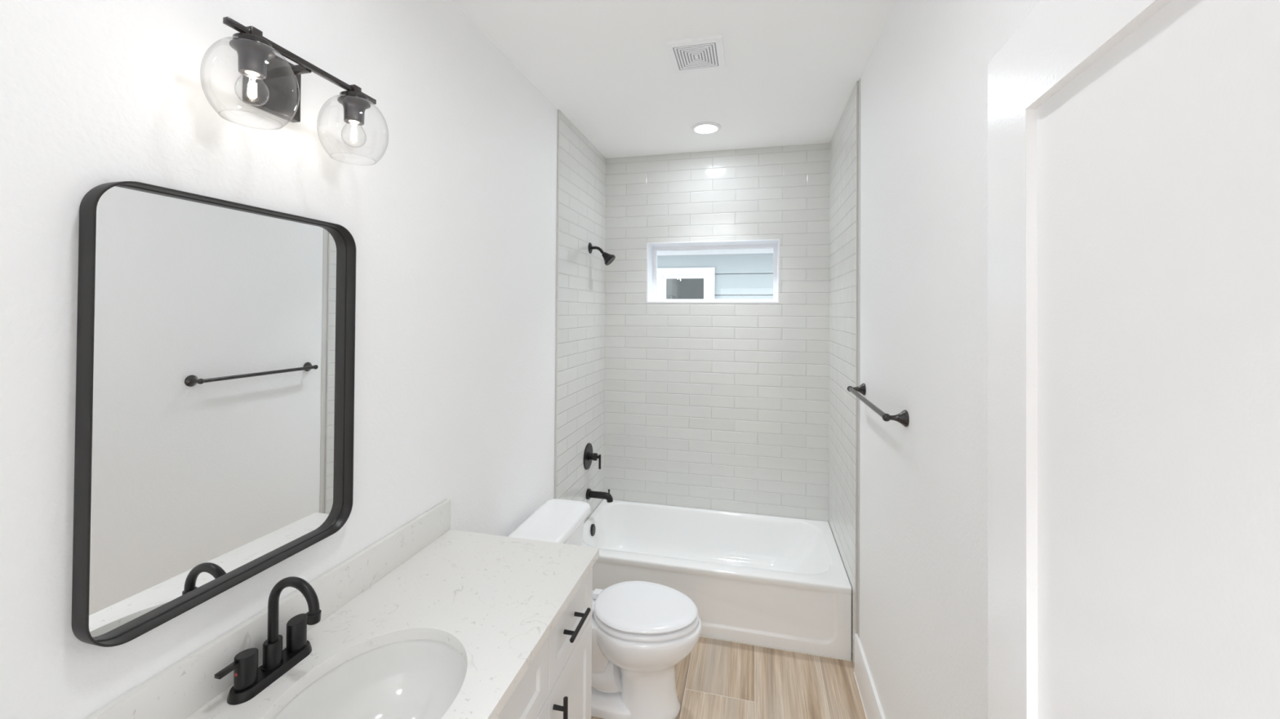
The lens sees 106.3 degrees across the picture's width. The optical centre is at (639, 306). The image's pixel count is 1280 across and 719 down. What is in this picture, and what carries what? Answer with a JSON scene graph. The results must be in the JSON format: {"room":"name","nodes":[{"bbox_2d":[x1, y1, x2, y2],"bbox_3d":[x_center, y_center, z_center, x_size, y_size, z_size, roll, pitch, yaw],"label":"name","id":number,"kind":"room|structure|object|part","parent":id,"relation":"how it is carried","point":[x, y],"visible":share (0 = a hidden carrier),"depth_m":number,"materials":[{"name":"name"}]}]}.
{"room":"bathroom","nodes":[
{"label":"bathroom","id":0,"kind":"room"},
{"bbox_2d":[0,0,606,718],"bbox_3d":[-0.694,0.309,1.939,0.160,2.799,3.560,0,-1,13],"label":"wall","id":1,"kind":"structure","parent":0,"point":[453,229],"depth_m":1.26,"materials":[{"name":"white paint"}]},
{"bbox_2d":[71,181,355,647],"bbox_3d":[-0.824,0.177,1.012,0.032,0.776,0.517,0,-1,13],"label":"mirror","id":2,"kind":"object","parent":1,"relation":"attached to","point":[215,366],"visible":1,"depth_m":0.93,"materials":[{"name":"black mirror"}]},
{"bbox_2d":[200,16,388,165],"bbox_3d":[-0.736,-0.457,1.044,0.186,0.201,0.389,0,-1,13],"label":"vanity light","id":3,"kind":"object","parent":1,"relation":"attached to","point":[272,84],"visible":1,"depth_m":1.05,"materials":[{"name":"black metal"}]},
{"bbox_3d":[-0.745,-0.429,0.922,0.148,0.143,0.148,0,-1,13],"label":"lamp shade","id":4,"kind":"part","parent":3,"relation":"part of","materials":[{"name":"clear glass"}]},
{"bbox_3d":[-0.745,-0.448,0.922,0.023,0.016,0.023,0,-1,13],"label":"bulb stem","id":5,"kind":"part","parent":3,"relation":"part of","materials":[{"name":"beige ceramic"}]},
{"bbox_3d":[-0.815,-0.495,1.066,0.022,0.126,0.116,0,-1,13],"label":"plate","id":6,"kind":"part","parent":3,"relation":"part of","materials":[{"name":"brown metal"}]},
{"bbox_3d":[-0.763,-0.521,1.056,0.084,0.014,0.014,0,-1,13],"label":"arm","id":7,"kind":"part","parent":3,"relation":"part of","materials":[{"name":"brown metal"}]},
{"bbox_3d":[-0.690,-0.426,1.157,0.148,0.143,0.148,0,-1,13],"label":"lamp shade","id":8,"kind":"part","parent":3,"relation":"part of","materials":[{"name":"clear glass"}]},
{"bbox_3d":[-0.690,-0.445,1.157,0.023,0.016,0.023,0,-1,13],"label":"bulb stem","id":9,"kind":"part","parent":3,"relation":"part of","materials":[{"name":"beige ceramic"}]},
{"bbox_2d":[554,109,559,498],"bbox_3d":[-0.455,0.317,2.617,0.011,2.797,0.006,0,-1,13],"label":"trim","id":10,"kind":"structure","parent":1,"relation":"attached to","point":[558,110],"depth_m":2.62,"materials":[{"name":"grey metal"}]},
{"bbox_2d":[583,443,600,470],"bbox_3d":[-0.294,0.968,3.096,0.089,0.168,0.168,0,-1,13],"label":"shower valve","id":11,"kind":"object","parent":1,"relation":"attached to","point":[588,455],"visible":1,"depth_m":3.08,"materials":[{"name":"black metal"}]},
{"bbox_3d":[-0.258,0.997,3.087,0.015,0.092,0.015,0,-1,13],"label":"lever","id":12,"kind":"part","parent":11,"relation":"part of","materials":[{"name":"black metal"}]},
{"bbox_2d":[586,488,613,502],"bbox_3d":[-0.256,1.208,3.084,0.171,0.078,0.066,0,-1,13],"label":"tub spout","id":13,"kind":"object","parent":1,"relation":"attached to","point":[589,494],"visible":1,"depth_m":3.07,"materials":[{"name":"black metal"}]},
{"bbox_2d":[587,242,615,265],"bbox_3d":[-0.244,-0.344,3.110,0.170,0.152,0.084,0,-1,13],"label":"shower","id":14,"kind":"object","parent":1,"relation":"attached to","point":[609,259],"visible":1,"depth_m":3.10,"materials":[{"name":"black metal"}]},
{"bbox_3d":[-0.273,-0.366,3.118,0.094,0.057,0.020,0,-1,13],"label":"arm","id":15,"kind":"part","parent":14,"relation":"part of","materials":[{"name":"black metal"}]},
{"bbox_2d":[452,0,895,158],"bbox_3d":[-0.034,-1.161,0.484,3.500,0.120,6.100,0,-1,13],"label":"ceiling","id":16,"kind":"structure","parent":0,"point":[793,69],"depth_m":2.13,"materials":[{"name":"white paint"}]},
{"bbox_2d":[664,33,725,74],"bbox_3d":[0.242,-1.101,2.051,0.231,0.066,0.248,0,-1,13],"label":"ceiling vent","id":17,"kind":"object","parent":16,"relation":"in","point":[703,53],"visible":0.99,"depth_m":2.02,"materials":[{"name":"white plastic"}]},
{"bbox_2d":[672,42,718,70],"bbox_3d":[0.242,-1.070,2.050,0.176,0.002,0.193,0,-1,13],"label":"grille","id":18,"kind":"object","parent":17,"relation":"attached to","point":[694,55],"depth_m":2.05,"materials":[{"name":"grey plastic"}]},
{"bbox_2d":[690,121,720,134],"bbox_3d":[0.394,-1.068,2.872,0.180,0.011,0.180,0,-1,13],"label":"recessed light","id":19,"kind":"object","parent":16,"relation":"in","point":[704,127],"visible":1,"depth_m":2.85,"materials":[{"name":"white paint"}]},
{"bbox_2d":[603,142,829,522],"bbox_3d":[0.507,0.331,3.376,1.535,2.799,0.210,0,-1,13],"label":"wall","id":20,"kind":"structure","parent":0,"point":[719,406],"depth_m":3.26,"materials":[{"name":"white tile"}]},
{"bbox_2d":[646,239,779,302],"bbox_3d":[0.509,-0.238,3.383,0.901,0.424,0.217,0,-1,13],"label":"window","id":21,"kind":"structure","parent":20,"relation":"in","point":[652,248],"depth_m":3.40,"materials":[{"name":"white"}]},
{"bbox_2d":[591,636,866,718],"bbox_3d":[-0.054,1.747,0.455,3.500,0.100,6.100,0,-1,13],"label":"floor","id":22,"kind":"structure","parent":0,"point":[718,679],"depth_m":2.18,"materials":[{"name":"brown wood"}]},
{"bbox_2d":[496,567,592,718],"bbox_3d":[-0.557,1.250,0.947,0.589,0.897,1.335,0,-1,13],"label":"vanity cabinet","id":23,"kind":"object","parent":22,"relation":"on","point":[557,684],"visible":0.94,"depth_m":1.30,"materials":[{"name":"white paint"}]},
{"bbox_2d":[83,498,599,718],"bbox_3d":[-0.566,0.736,0.958,0.566,0.133,1.367,0,-1,13],"label":"countertop","id":24,"kind":"structure","parent":23,"relation":"on","point":[495,600],"depth_m":1.18,"materials":[{"name":"stone"}]},
{"bbox_2d":[214,576,321,705],"bbox_3d":[-0.771,0.669,1.005,0.168,0.208,0.165,1,-1,-35],"label":"faucet","id":25,"kind":"object","parent":24,"relation":"on","point":[250,680],"visible":1,"depth_m":0.99,"materials":[{"name":"black metal"}]},
{"bbox_3d":[-0.796,0.701,0.925,0.014,0.008,0.037,0,-1,13],"label":"lever","id":26,"kind":"part","parent":25,"relation":"part of","materials":[{"name":"black metal"}]},
{"bbox_3d":[-0.788,0.724,0.960,0.034,0.063,0.040,0,-1,13],"label":"handle","id":27,"kind":"part","parent":25,"relation":"part of","materials":[{"name":"black metal"}]},
{"bbox_3d":[-0.775,0.764,1.012,0.053,0.017,0.168,0,-1,13],"label":"plate","id":28,"kind":"part","parent":25,"relation":"part of","materials":[{"name":"black metal"}]},
{"bbox_3d":[-0.723,0.636,1.001,0.124,0.141,0.019,0,-1,13],"label":"spout","id":29,"kind":"part","parent":25,"relation":"part of","materials":[{"name":"black metal"}]},
{"bbox_3d":[-0.763,0.725,1.066,0.034,0.063,0.040,0,-1,13],"label":"handle","id":30,"kind":"part","parent":25,"relation":"part of","materials":[{"name":"black metal"}]},
{"bbox_2d":[273,639,466,718],"bbox_3d":[-0.539,0.881,0.957,0.404,0.156,0.468,0,-1,13],"label":"sink","id":31,"kind":"object","parent":24,"relation":"in","point":[411,679],"visible":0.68,"depth_m":1.11,"materials":[{"name":"white ceramic"}]},
{"bbox_3d":[-0.280,1.288,1.051,0.019,0.605,0.328,0,-1,13],"label":"door","id":32,"kind":"part","parent":23,"relation":"part of","materials":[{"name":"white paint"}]},
{"bbox_3d":[-0.205,1.076,1.237,0.039,0.139,0.012,0,-1,13],"label":"handle","id":33,"kind":"part","parent":23,"relation":"part of","materials":[{"name":"black metal"}]},
{"bbox_3d":[-0.203,1.291,1.375,0.019,0.605,0.332,0,-1,13],"label":"door","id":34,"kind":"part","parent":23,"relation":"part of","materials":[{"name":"white paint"}]},
{"bbox_3d":[-0.200,0.903,1.379,0.019,0.166,0.332,0,-1,13],"label":"drawer","id":35,"kind":"part","parent":23,"relation":"part of","materials":[{"name":"white paint"}]},
{"bbox_3d":[-0.179,0.888,1.343,0.039,0.012,0.139,0,-1,13],"label":"handle","id":36,"kind":"part","parent":23,"relation":"part of","materials":[{"name":"black metal"}]},
{"bbox_2d":[507,498,702,718],"bbox_3d":[-0.130,1.340,2.122,0.805,0.748,0.476,0,-1,13],"label":"toilet","id":37,"kind":"object","parent":22,"relation":"on","point":[641,630],"visible":0.56,"depth_m":2.00,"materials":[{"name":"white ceramic"}]},
{"bbox_3d":[-0.402,0.988,2.191,0.240,0.046,0.476,0,-1,13],"label":"tank lid","id":38,"kind":"part","parent":37,"relation":"part of","materials":[{"name":"white ceramic"}]},
{"bbox_3d":[-0.410,1.173,2.191,0.200,0.324,0.430,0,-1,13],"label":"tank","id":39,"kind":"part","parent":37,"relation":"part of","materials":[{"name":"white ceramic"}]},
{"bbox_3d":[0.027,1.294,2.075,0.442,0.026,0.360,0,-1,13],"label":"seat lid","id":40,"kind":"part","parent":37,"relation":"part of","materials":[{"name":"white plastic"}]},
{"bbox_3d":[0.026,1.322,2.075,0.459,0.021,0.364,0,-1,13],"label":"seat","id":41,"kind":"part","parent":37,"relation":"part of","materials":[{"name":"white plastic"}]},
{"bbox_3d":[0.028,1.526,2.072,0.474,0.377,0.380,0,-1,13],"label":"bowl","id":42,"kind":"part","parent":37,"relation":"part of","materials":[{"name":"white ceramic"}]},
{"bbox_2d":[582,499,851,659],"bbox_3d":[0.386,1.550,2.885,1.509,0.351,0.767,0,-1,13],"label":"bathtub","id":43,"kind":"object","parent":22,"relation":"on","point":[777,582],"visible":0.82,"depth_m":2.61,"materials":[{"name":"white ceramic"}]},
{"bbox_3d":[-0.301,1.425,3.061,0.022,0.073,0.072,0,-1,13],"label":"overflow plate","id":44,"kind":"part","parent":43,"relation":"part of","materials":[{"name":"black metal"}]},
{"bbox_2d":[582,499,851,595],"bbox_3d":[0.386,1.520,2.885,1.509,0.292,0.767,0,-1,13],"label":"tub basin","id":45,"kind":"object","parent":43,"relation":"in","point":[689,551],"depth_m":3.08,"materials":[{"name":"white ceramic"}]},
{"bbox_2d":[699,635,851,662],"bbox_3d":[0.296,1.718,2.507,1.507,0.005,0.004,0,-1,13],"label":"trim","id":46,"kind":"structure","parent":43,"relation":"attached to","point":[820,655],"depth_m":2.41,"materials":[{"name":"white"}]},
{"bbox_2d":[828,0,1040,718],"bbox_3d":[0.935,0.316,1.552,0.160,2.799,3.560,0,-1,13],"label":"wall","id":47,"kind":"structure","parent":0,"point":[923,337],"depth_m":1.44,"materials":[{"name":"white paint"}]},
{"bbox_2d":[854,78,860,638],"bbox_3d":[1.025,0.324,2.258,0.011,2.797,0.040,0,-1,13],"label":"trim","id":48,"kind":"structure","parent":47,"relation":"attached to","point":[858,83],"depth_m":2.26,"materials":[{"name":"grey metal"}]},
{"bbox_2d":[853,633,885,718],"bbox_3d":[0.731,1.617,1.052,0.015,0.184,2.481,0,-1,13],"label":"baseboard","id":49,"kind":"structure","parent":47,"relation":"attached to","point":[873,708],"depth_m":2.03,"materials":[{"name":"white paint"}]},
{"bbox_2d":[847,383,909,426],"bbox_3d":[0.898,0.365,1.858,0.073,0.055,0.661,0,-1,13],"label":"towel bar","id":50,"kind":"object","parent":47,"relation":"attached to","point":[903,418],"visible":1,"depth_m":1.64,"materials":[{"name":"black metal"}]},
{"bbox_3d":[0.968,0.369,2.152,0.073,0.055,0.055,0,-1,13],"label":"post","id":51,"kind":"part","parent":50,"relation":"part of","materials":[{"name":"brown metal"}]},
{"bbox_3d":[0.875,0.365,1.864,0.018,0.018,0.595,0,-1,13],"label":"rail","id":52,"kind":"part","parent":50,"relation":"part of","materials":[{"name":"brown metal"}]},
{"bbox_3d":[0.828,0.362,1.563,0.073,0.055,0.055,0,-1,13],"label":"post","id":53,"kind":"part","parent":50,"relation":"part of","materials":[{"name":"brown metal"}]},
{"label":"outside","id":54,"kind":"structure","parent":0,"visible":0},
{"bbox_3d":[1.430,2.015,6.061,12.000,0.100,5.500,0,-1,13],"label":"ground","id":55,"kind":"structure","parent":54,"visible":0},
{"bbox_2d":[657,248,773,298],"bbox_3d":[1.032,0.082,5.433,7.500,3.452,0.750,0,-1,13],"label":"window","id":56,"kind":"structure","parent":55,"relation":"on","point":[729,273],"depth_m":5.53,"materials":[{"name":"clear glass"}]},
{"bbox_3d":[-0.304,0.291,-0.044,1.535,2.799,0.120,0,-1,13],"label":"wall","id":57,"kind":"structure","parent":0,"visible":0},
{"bbox_2d":[987,0,1279,718],"bbox_3d":[0.386,0.673,0.288,0.035,2.028,0.760,0,-1,16],"label":"door","id":58,"kind":"structure","parent":57,"relation":"in","point":[1134,145],"depth_m":0.41,"materials":[{"name":"white paint"}]}
]}

